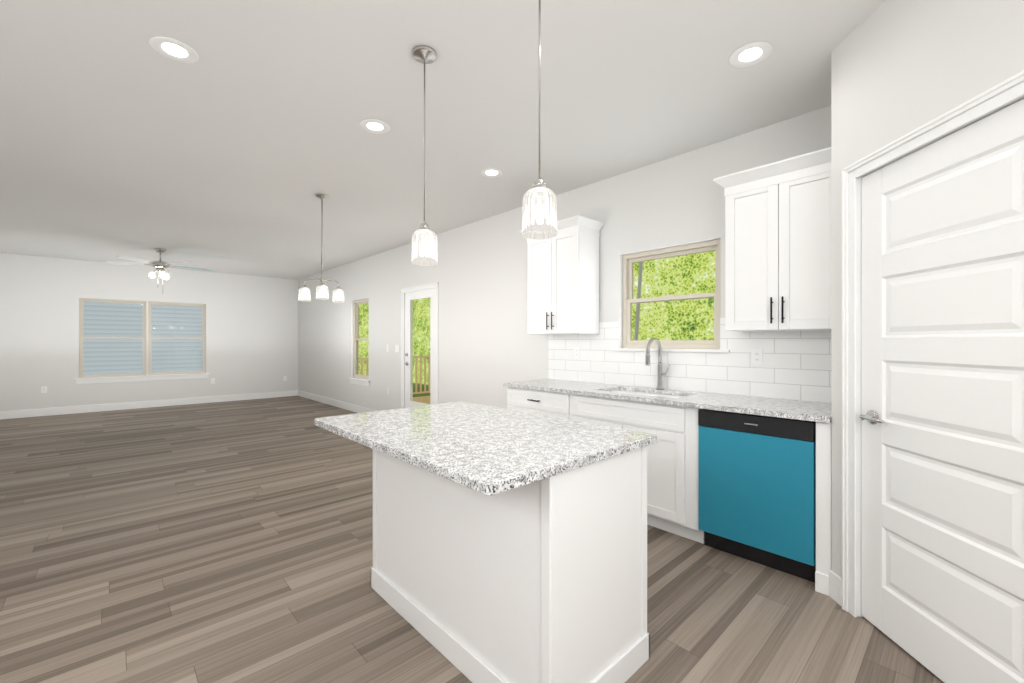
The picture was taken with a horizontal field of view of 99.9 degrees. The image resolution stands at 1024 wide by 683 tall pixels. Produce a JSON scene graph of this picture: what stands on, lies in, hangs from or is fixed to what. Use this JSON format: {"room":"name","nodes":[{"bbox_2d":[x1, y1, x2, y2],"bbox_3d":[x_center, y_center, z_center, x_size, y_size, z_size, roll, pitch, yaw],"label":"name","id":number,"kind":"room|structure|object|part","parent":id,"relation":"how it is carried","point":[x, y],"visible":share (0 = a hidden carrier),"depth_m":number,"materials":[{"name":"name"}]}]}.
{"room":"kitchen","nodes":[
{"label":"kitchen","id":0,"kind":"room"},
{"bbox_2d":[0,253,297,410],"bbox_3d":[-7.244,-0.090,8.437,5.660,2.780,0.120,0,0,-43],"label":"wall","id":1,"kind":"structure","parent":0,"point":[251,334],"depth_m":8.24,"materials":[{"name":"white paint"}]},
{"bbox_2d":[41,386,46,392],"bbox_3d":[-8.156,0.840,7.495,0.070,0.115,0.008,0,0,-43],"label":"electrical outlet","id":2,"kind":"object","parent":1,"relation":"attached to","point":[43,389],"visible":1,"depth_m":7.50,"materials":[{"name":"white plastic"}]},
{"bbox_2d":[74,298,209,383],"bbox_3d":[-7.183,-0.010,8.467,2.010,1.560,0.151,0,0,-43],"label":"window far twin","id":3,"kind":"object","parent":1,"relation":"attached to","point":[107,378],"visible":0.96,"depth_m":8.44,"materials":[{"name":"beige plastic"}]},
{"bbox_2d":[146,301,147,375],"bbox_3d":[-7.165,-0.060,8.449,0.030,1.460,0.030,0,0,-43],"label":"window mullion","id":4,"kind":"structure","parent":3,"relation":"attached to","point":[146,338],"depth_m":8.43,"materials":[{"name":"white paint"}]},
{"bbox_2d":[0,0,884,279],"bbox_3d":[-2.942,-1.520,3.923,5.780,0.080,12.590,0,0,-43],"label":"ceiling","id":5,"kind":"structure","parent":0,"point":[240,143],"depth_m":2.73,"materials":[{"name":"white paint"}]},
{"bbox_2d":[107,248,210,279],"bbox_3d":[-5.641,-1.123,6.944,1.325,0.715,1.333,0,0,-43],"label":"ceiling fan","id":6,"kind":"object","parent":5,"relation":"hanging from","point":[161,267],"visible":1,"depth_m":6.82,"materials":[{"name":"white metal"}]},
{"bbox_3d":[-5.641,-1.065,6.885,0.282,0.100,0.274,0,0,-43],"label":"lamp shade","id":7,"kind":"part","parent":6,"relation":"part of","materials":[{"name":"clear glass"}]},
{"bbox_2d":[149,36,198,62],"bbox_3d":[-1.710,-1.476,2.180,0.200,0.008,0.200,0,0,-43],"label":"recessed light","id":8,"kind":"object","parent":5,"relation":"in","point":[174,49],"visible":1,"depth_m":2.17,"materials":[{"name":"white plastic"}]},
{"bbox_2d":[298,193,343,302],"bbox_3d":[-1.892,-0.947,4.365,0.420,1.067,0.429,0,0,-43],"label":"dining chandelier","id":9,"kind":"object","parent":5,"relation":"hanging from","point":[322,291],"visible":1,"depth_m":4.35,"materials":[{"name":"white glass"}]},
{"bbox_3d":[-1.892,-0.480,4.365,0.420,0.135,0.429,0,0,-43],"label":"lamp shade","id":10,"kind":"part","parent":9,"relation":"part of","materials":[{"name":"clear glass"}]},
{"bbox_2d":[360,119,389,133],"bbox_3d":[-0.941,-1.476,2.954,0.200,0.008,0.200,0,0,-43],"label":"recessed light","id":11,"kind":"object","parent":5,"relation":"in","point":[375,126],"visible":0.98,"depth_m":2.95,"materials":[{"name":"white plastic"}]},
{"bbox_2d":[411,45,437,265],"bbox_3d":[-0.449,-0.940,2.208,0.134,1.080,0.134,0,0,-43],"label":"pendant light","id":12,"kind":"object","parent":5,"relation":"hanging from","point":[424,246],"visible":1,"depth_m":2.17,"materials":[{"name":"white glass"}]},
{"bbox_3d":[-0.449,-0.487,2.208,0.134,0.175,0.134,0,0,-43],"label":"lamp shade","id":13,"kind":"part","parent":12,"relation":"part of","materials":[{"name":"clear glass"}]},
{"bbox_2d":[480,168,502,177],"bbox_3d":[-0.177,-1.476,3.763,0.200,0.008,0.200,0,0,-43],"label":"recessed light","id":14,"kind":"object","parent":5,"relation":"in","point":[491,172],"visible":1,"depth_m":3.76,"materials":[{"name":"white plastic"}]},
{"bbox_2d":[522,0,557,238],"bbox_3d":[0.104,-0.940,1.617,0.134,1.080,0.134,0,0,-43],"label":"pendant light","id":15,"kind":"object","parent":5,"relation":"hanging from","point":[539,210],"visible":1,"depth_m":1.57,"materials":[{"name":"white glass"}]},
{"bbox_3d":[0.104,-0.487,1.617,0.134,0.175,0.134,0,0,-43],"label":"lamp shade","id":16,"kind":"part","parent":15,"relation":"part of","materials":[{"name":"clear glass"}]},
{"bbox_2d":[729,41,772,67],"bbox_3d":[1.228,-1.476,2.216,0.200,0.008,0.200,0,0,-43],"label":"recessed light","id":17,"kind":"object","parent":5,"relation":"in","point":[750,54],"visible":1,"depth_m":2.21,"materials":[{"name":"white plastic"}]},
{"bbox_2d":[0,396,943,682],"bbox_3d":[-2.942,1.330,3.923,5.780,0.060,12.590,0,0,-43],"label":"floor","id":18,"kind":"structure","parent":0,"point":[222,542],"depth_m":2.35,"materials":[{"name":"brown wood"}]},
{"bbox_2d":[371,445,649,682],"bbox_3d":[-0.091,0.858,2.019,0.611,0.884,1.271,0,0,-43],"label":"kitchen island","id":19,"kind":"object","parent":18,"relation":"on","point":[509,546],"depth_m":1.60,"materials":[{"name":"white paint"}]},
{"bbox_2d":[315,401,656,496],"bbox_3d":[-0.193,0.400,1.955,0.908,0.032,1.360,0,0,-43],"label":"island countertop","id":20,"kind":"structure","parent":19,"relation":"on","point":[489,451],"depth_m":1.66,"materials":[{"name":"grey stone"}]},
{"bbox_2d":[507,387,566,418],"bbox_3d":[0.428,0.858,3.926,0.606,0.884,0.770,0,0,-43],"label":"base cabinet","id":21,"kind":"object","parent":18,"relation":"on","point":[547,403],"depth_m":3.70,"materials":[{"name":"white paint"}]},
{"bbox_2d":[567,395,730,543],"bbox_3d":[1.037,0.858,3.274,0.606,0.884,1.014,0,0,-43],"label":"base cabinet","id":22,"kind":"object","parent":18,"relation":"on","point":[668,418],"depth_m":2.86,"materials":[{"name":"white paint"}]},
{"bbox_2d":[503,379,830,422],"bbox_3d":[0.994,0.400,3.301,0.631,0.032,2.480,0,0,-43],"label":"countertop","id":23,"kind":"structure","parent":22,"relation":"on","point":[754,405],"depth_m":2.89,"materials":[{"name":"grey stone"}]},
{"bbox_2d":[645,337,669,388],"bbox_3d":[1.140,0.174,3.371,0.238,0.414,0.109,0,0,-43],"label":"faucet","id":24,"kind":"object","parent":23,"relation":"on","point":[660,374],"visible":1,"depth_m":3.43,"materials":[{"name":"silver metal"}]},
{"bbox_2d":[698,409,815,582],"bbox_3d":[1.569,0.863,2.654,0.554,0.874,0.602,0,0,-43],"label":"dishwasher","id":25,"kind":"object","parent":18,"relation":"on","point":[757,488],"visible":0.83,"depth_m":2.44,"materials":[{"name":"teal metal"}]},
{"bbox_2d":[298,105,830,410],"bbox_3d":[-0.875,-0.090,5.856,0.120,2.780,12.590,0,0,-43],"label":"wall","id":26,"kind":"structure","parent":0,"point":[489,345],"depth_m":5.00,"materials":[{"name":"white paint"}]},
{"bbox_2d":[401,282,438,407],"bbox_3d":[-1.316,0.244,6.312,0.146,2.111,1.022,0,0,-43],"label":"door frame","id":27,"kind":"structure","parent":26,"relation":"attached to","point":[419,288],"depth_m":6.45,"materials":[{"name":"white wood"}]},
{"bbox_2d":[405,288,435,407],"bbox_3d":[-1.343,0.271,6.284,0.091,2.030,0.892,0,0,-43],"label":"patio door","id":28,"kind":"structure","parent":26,"relation":"in","point":[410,297],"depth_m":6.38,"materials":[{"name":"white"}]},
{"bbox_2d":[0,390,841,605],"bbox_3d":[-2.942,1.232,3.923,5.540,0.135,12.350,0,0,-43],"label":"baseboard","id":29,"kind":"structure","parent":26,"relation":"attached to","point":[835,586],"depth_m":8.16,"materials":[{"name":"white wood"}]},
{"bbox_2d":[520,215,603,334],"bbox_3d":[0.457,-0.575,4.056,0.370,1.009,0.730,0,0,-43],"label":"upper cabinet","id":30,"kind":"object","parent":26,"relation":"attached to","point":[563,281],"visible":0.83,"depth_m":3.89,"materials":[{"name":"white paint"}]},
{"bbox_2d":[611,239,729,352],"bbox_3d":[1.279,-0.344,3.523,0.151,0.851,1.000,0,0,-43],"label":"window","id":31,"kind":"structure","parent":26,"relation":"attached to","point":[668,345],"depth_m":3.51,"materials":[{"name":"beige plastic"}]},
{"bbox_2d":[548,318,830,402],"bbox_3d":[1.224,0.104,3.516,0.008,0.558,2.479,0,0,-43],"label":"tile backsplash","id":32,"kind":"structure","parent":26,"relation":"attached to","point":[796,365],"depth_m":3.16,"materials":[{"name":"white tile"}]},
{"bbox_2d":[574,347,579,358],"bbox_3d":[0.625,0.110,4.144,0.008,0.115,0.070,0,0,-43],"label":"outlet","id":33,"kind":"object","parent":32,"relation":"attached to","point":[576,352],"visible":1,"depth_m":4.14,"materials":[{"name":"white plastic"}]},
{"bbox_2d":[752,349,762,365],"bbox_3d":[1.704,0.110,2.989,0.008,0.115,0.070,0,0,-43],"label":"outlet","id":34,"kind":"object","parent":32,"relation":"attached to","point":[757,357],"visible":1,"depth_m":2.98,"materials":[{"name":"white plastic"}]},
{"bbox_2d":[713,147,830,331],"bbox_3d":[1.698,-0.575,2.728,0.370,1.009,0.678,0,0,-43],"label":"upper cabinet","id":35,"kind":"object","parent":26,"relation":"attached to","point":[777,245],"visible":0.92,"depth_m":2.61,"materials":[{"name":"white paint"}]},
{"bbox_2d":[831,0,1023,577],"bbox_3d":[1.839,-0.090,1.111,2.391,2.780,1.868,0,0,-43],"label":"wall","id":36,"kind":"structure","parent":0,"point":[900,68],"depth_m":1.81,"materials":[{"name":"white paint"}]},
{"bbox_2d":[842,70,1023,616],"bbox_3d":[1.661,0.231,1.629,0.146,2.138,0.926,0,0,2],"label":"door frame","id":37,"kind":"structure","parent":36,"relation":"attached to","point":[1001,95],"depth_m":2.03,"materials":[{"name":"white wood"}]},
{"bbox_2d":[859,99,1023,682],"bbox_3d":[1.649,0.259,1.629,0.584,2.059,0.584,0,0,-43],"label":"pantry door","id":38,"kind":"structure","parent":36,"relation":"in","point":[941,416],"depth_m":1.61,"materials":[{"name":"white wood"}]},
{"label":"outside","id":39,"kind":"structure","parent":0,"visible":0},
{"bbox_2d":[413,383,429,396],"bbox_3d":[-0.192,2.075,10.771,7.570,0.050,32.000,0,0,-43],"label":"lawn","id":40,"kind":"structure","parent":39,"point":[422,394],"depth_m":17.99,"materials":[{"name":"green plant"}]},
{"bbox_2d":[83,301,201,374],"bbox_3d":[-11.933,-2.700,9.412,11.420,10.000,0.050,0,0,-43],"label":"neighbor house","id":41,"kind":"structure","parent":40,"relation":"on","point":[121,330],"depth_m":11.29,"materials":[{"name":"grey"}]},
{"bbox_2d":[634,262,642,339],"bbox_3d":[2.619,-2.800,10.116,1.742,9.804,0.461,0,0,35],"label":"trunk","id":42,"kind":"object","parent":40,"relation":"on","point":[638,297],"depth_m":9.66,"materials":[{"name":"grey plant"}]},
{"bbox_2d":[359,251,714,384],"bbox_3d":[-0.174,-4.200,10.788,7.620,17.000,32.000,0,0,-43],"label":"trees","id":43,"kind":"object","parent":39,"point":[684,275],"depth_m":11.68,"materials":[{"name":"green plant"}]}
]}

